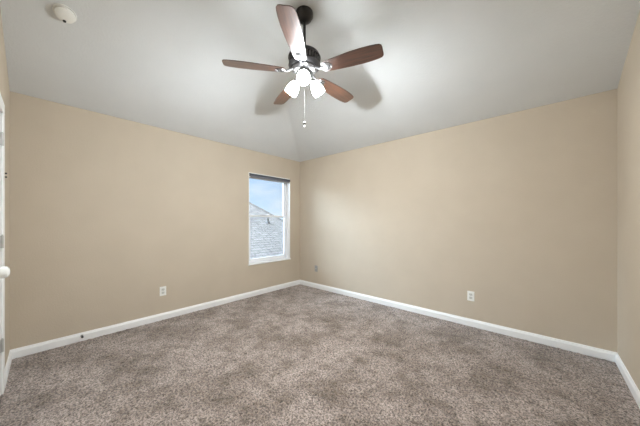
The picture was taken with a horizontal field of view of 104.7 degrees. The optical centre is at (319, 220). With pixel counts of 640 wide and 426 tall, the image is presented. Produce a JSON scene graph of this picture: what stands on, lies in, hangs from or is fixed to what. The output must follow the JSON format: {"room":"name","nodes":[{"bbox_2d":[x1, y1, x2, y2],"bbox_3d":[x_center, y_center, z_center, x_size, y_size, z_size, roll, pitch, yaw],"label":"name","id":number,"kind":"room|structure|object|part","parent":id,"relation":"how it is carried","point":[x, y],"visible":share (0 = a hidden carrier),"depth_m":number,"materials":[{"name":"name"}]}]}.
{"room":"empty bedroom","nodes":[
{"label":"empty bedroom","id":0,"kind":"room"},
{"bbox_2d":[0,7,9,365],"bbox_3d":[-1.341,-0.265,0.824,4.100,3.050,0.140,0,0,42],"label":"wall","id":1,"kind":"structure","parent":0,"point":[4,82],"depth_m":2.05,"materials":[{"name":"beige paint"}]},
{"bbox_2d":[0,93,9,395],"bbox_3d":[-2.030,0.200,1.500,0.970,2.140,0.225,0,0,42],"label":"door","id":2,"kind":"structure","parent":1,"relation":"in","point":[4,270],"depth_m":1.79,"materials":[{"name":"white paint"}]},
{"bbox_3d":[-2.008,0.195,1.525,0.970,2.130,0.012,0,0,42],"label":"casing","id":3,"kind":"part","parent":2,"relation":"part of","materials":[{"name":"white paint"}]},
{"bbox_3d":[-1.741,0.280,1.333,0.073,0.073,0.087,0,0,42],"label":"knob","id":4,"kind":"part","parent":2,"relation":"part of","materials":[{"name":"white metal"}]},
{"bbox_2d":[5,350,11,386],"bbox_3d":[-2.592,1.215,2.050,0.571,0.086,0.014,0,0,42],"label":"baseboard","id":5,"kind":"structure","parent":1,"relation":"attached to","point":[9,359],"depth_m":2.03,"materials":[{"name":"white paint"}]},
{"bbox_2d":[10,91,299,349],"bbox_3d":[-1.663,0.040,3.639,0.140,2.440,3.900,0,0,42],"label":"wall","id":6,"kind":"structure","parent":0,"point":[107,212],"depth_m":2.82,"materials":[{"name":"beige paint"}]},
{"bbox_2d":[11,280,299,358],"bbox_3d":[-1.606,1.215,3.588,0.014,0.086,3.620,0,0,42],"label":"baseboard","id":7,"kind":"structure","parent":6,"relation":"attached to","point":[51,344],"depth_m":2.89,"materials":[{"name":"white paint"}]},
{"bbox_2d":[160,286,165,295],"bbox_3d":[-2.002,0.894,3.149,0.010,0.116,0.074,0,0,42],"label":"wall outlet","id":8,"kind":"object","parent":6,"relation":"attached to","point":[162,289],"visible":1,"depth_m":3.15,"materials":[{"name":"white plastic"}]},
{"bbox_2d":[248,172,290,265],"bbox_3d":[-0.922,-0.035,4.451,0.158,1.542,0.922,0,0,42],"label":"window","id":9,"kind":"structure","parent":6,"relation":"in","point":[286,186],"depth_m":4.74,"materials":[{"name":"white paint"}]},
{"bbox_3d":[-0.964,-0.414,4.488,0.023,0.694,0.810,0,0,42],"label":"sash","id":10,"kind":"part","parent":9,"relation":"part of","materials":[{"name":"clear glass"}]},
{"bbox_3d":[-0.942,0.289,4.469,0.024,0.785,0.810,0,0,42],"label":"sash","id":11,"kind":"part","parent":9,"relation":"part of","materials":[{"name":"white plastic"}]},
{"bbox_2d":[249,173,289,182],"bbox_3d":[-0.878,-0.761,4.411,0.046,0.065,0.874,0,0,42],"label":"roller shade","id":12,"kind":"object","parent":9,"relation":"attached to","point":[250,174],"visible":1,"depth_m":4.36,"materials":[{"name":"grey fabric"}]},
{"bbox_3d":[-0.922,0.726,4.451,0.158,0.020,0.922,0,0,42],"label":"sill","id":13,"kind":"part","parent":9,"relation":"part of","materials":[{"name":"white paint"}]},
{"bbox_2d":[0,0,639,161],"bbox_3d":[-0.085,-1.520,2.223,4.380,0.680,3.900,0,0,42],"label":"ceiling","id":14,"kind":"structure","parent":0,"point":[444,64],"depth_m":2.32,"materials":[{"name":"white paint"}]},
{"bbox_2d":[52,3,76,23],"bbox_3d":[-1.970,-1.591,1.907,0.123,0.092,0.133,0,0,30],"label":"smoke detector","id":15,"kind":"object","parent":14,"relation":"attached to","point":[63,12],"visible":1,"depth_m":1.89,"materials":[{"name":"white plastic"}]},
{"bbox_2d":[222,4,383,126],"bbox_3d":[-0.098,-1.290,2.145,1.278,0.981,1.224,0,0,42],"label":"ceiling fan","id":16,"kind":"object","parent":14,"relation":"hanging from","point":[304,60],"visible":1,"depth_m":2.00,"materials":[{"name":"brown wood"}]},
{"bbox_3d":[-0.538,-1.270,2.029,0.496,0.006,0.142,0,12,-11],"label":"blade","id":17,"kind":"part","parent":16,"relation":"part of","materials":[{"name":"brown wood"}]},
{"bbox_3d":[-0.335,-1.270,2.470,0.142,0.006,0.496,-14,7,-29],"label":"blade","id":18,"kind":"part","parent":16,"relation":"part of","materials":[{"name":"brown wood"}]},
{"bbox_3d":[-0.181,-1.270,1.700,0.142,0.006,0.496,12,1,7],"label":"blade","id":19,"kind":"part","parent":16,"relation":"part of","materials":[{"name":"brown wood"}]},
{"bbox_3d":[-0.246,-1.159,2.173,0.126,0.134,0.108,0,0,42],"label":"lamp shade","id":20,"kind":"part","parent":16,"relation":"part of","materials":[{"name":"white glass"}]},
{"bbox_3d":[-0.132,-1.159,1.977,0.118,0.134,0.119,0,0,42],"label":"lamp shade","id":21,"kind":"part","parent":16,"relation":"part of","materials":[{"name":"white glass"}]},
{"bbox_3d":[-0.132,-1.174,1.993,0.067,0.086,0.069,0,0,42],"label":"bulb","id":22,"kind":"part","parent":16,"relation":"part of","materials":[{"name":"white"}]},
{"bbox_3d":[-0.133,-1.018,2.110,0.003,0.345,0.002,0,0,42],"label":"pull chain","id":23,"kind":"part","parent":16,"relation":"part of","materials":[{"name":"silver metal"}]},
{"bbox_3d":[-0.018,-1.159,2.173,0.109,0.134,0.126,0,0,42],"label":"lamp shade","id":24,"kind":"part","parent":16,"relation":"part of","materials":[{"name":"white glass"}]},
{"bbox_3d":[0.147,-1.270,2.414,0.142,0.006,0.496,-16,-11,42],"label":"blade","id":25,"kind":"part","parent":16,"relation":"part of","materials":[{"name":"brown wood"}]},
{"bbox_3d":[0.242,-1.270,1.938,0.496,0.006,0.142,0,-12,25],"label":"blade","id":26,"kind":"part","parent":16,"relation":"part of","materials":[{"name":"brown wood"}]},
{"bbox_2d":[0,284,639,425],"bbox_3d":[-0.085,1.355,2.223,4.380,0.209,3.900,0,0,42],"label":"floor","id":27,"kind":"structure","parent":0,"point":[297,355],"depth_m":2.00,"materials":[{"name":"brown carpet"}]},
{"bbox_2d":[300,89,616,351],"bbox_3d":[1.223,0.040,3.576,4.240,2.440,0.140,0,0,42],"label":"wall","id":28,"kind":"structure","parent":0,"point":[517,211],"depth_m":2.84,"materials":[{"name":"beige paint"}]},
{"bbox_2d":[300,280,616,361],"bbox_3d":[1.124,1.215,3.561,4.086,0.086,0.014,0,0,42],"label":"baseboard","id":29,"kind":"structure","parent":28,"relation":"attached to","point":[608,355],"depth_m":2.84,"materials":[{"name":"white paint"}]},
{"bbox_2d":[467,291,473,300],"bbox_3d":[1.804,0.898,2.954,0.074,0.116,0.010,0,0,42],"label":"wall outlet","id":30,"kind":"object","parent":28,"relation":"attached to","point":[470,294],"visible":1,"depth_m":2.95,"materials":[{"name":"white plastic"}]},
{"bbox_2d":[617,11,639,390],"bbox_3d":[1.446,-0.265,0.755,0.140,3.050,3.760,0,0,42],"label":"wall","id":31,"kind":"structure","parent":0,"point":[628,90],"depth_m":1.90,"materials":[{"name":"beige paint"}]},
{"bbox_2d":[615,353,639,408],"bbox_3d":[1.431,1.215,0.854,0.014,0.086,3.606,0,0,42],"label":"baseboard","id":32,"kind":"structure","parent":31,"relation":"attached to","point":[634,390],"depth_m":1.87,"materials":[{"name":"white paint"}]},
{"label":"outside","id":33,"kind":"structure","parent":0,"visible":0},
{"bbox_3d":[-0.402,4.360,4.939,120.000,0.200,120.000,0,0,42],"label":"ground","id":34,"kind":"structure","parent":33,"visible":0},
{"bbox_2d":[249,202,283,258],"bbox_3d":[-10.541,1.145,8.586,14.037,6.230,19.886,0,0,42],"label":"house","id":35,"kind":"structure","parent":34,"relation":"on","point":[266,240],"depth_m":10.42,"materials":[{"name":"grey"}]}
]}

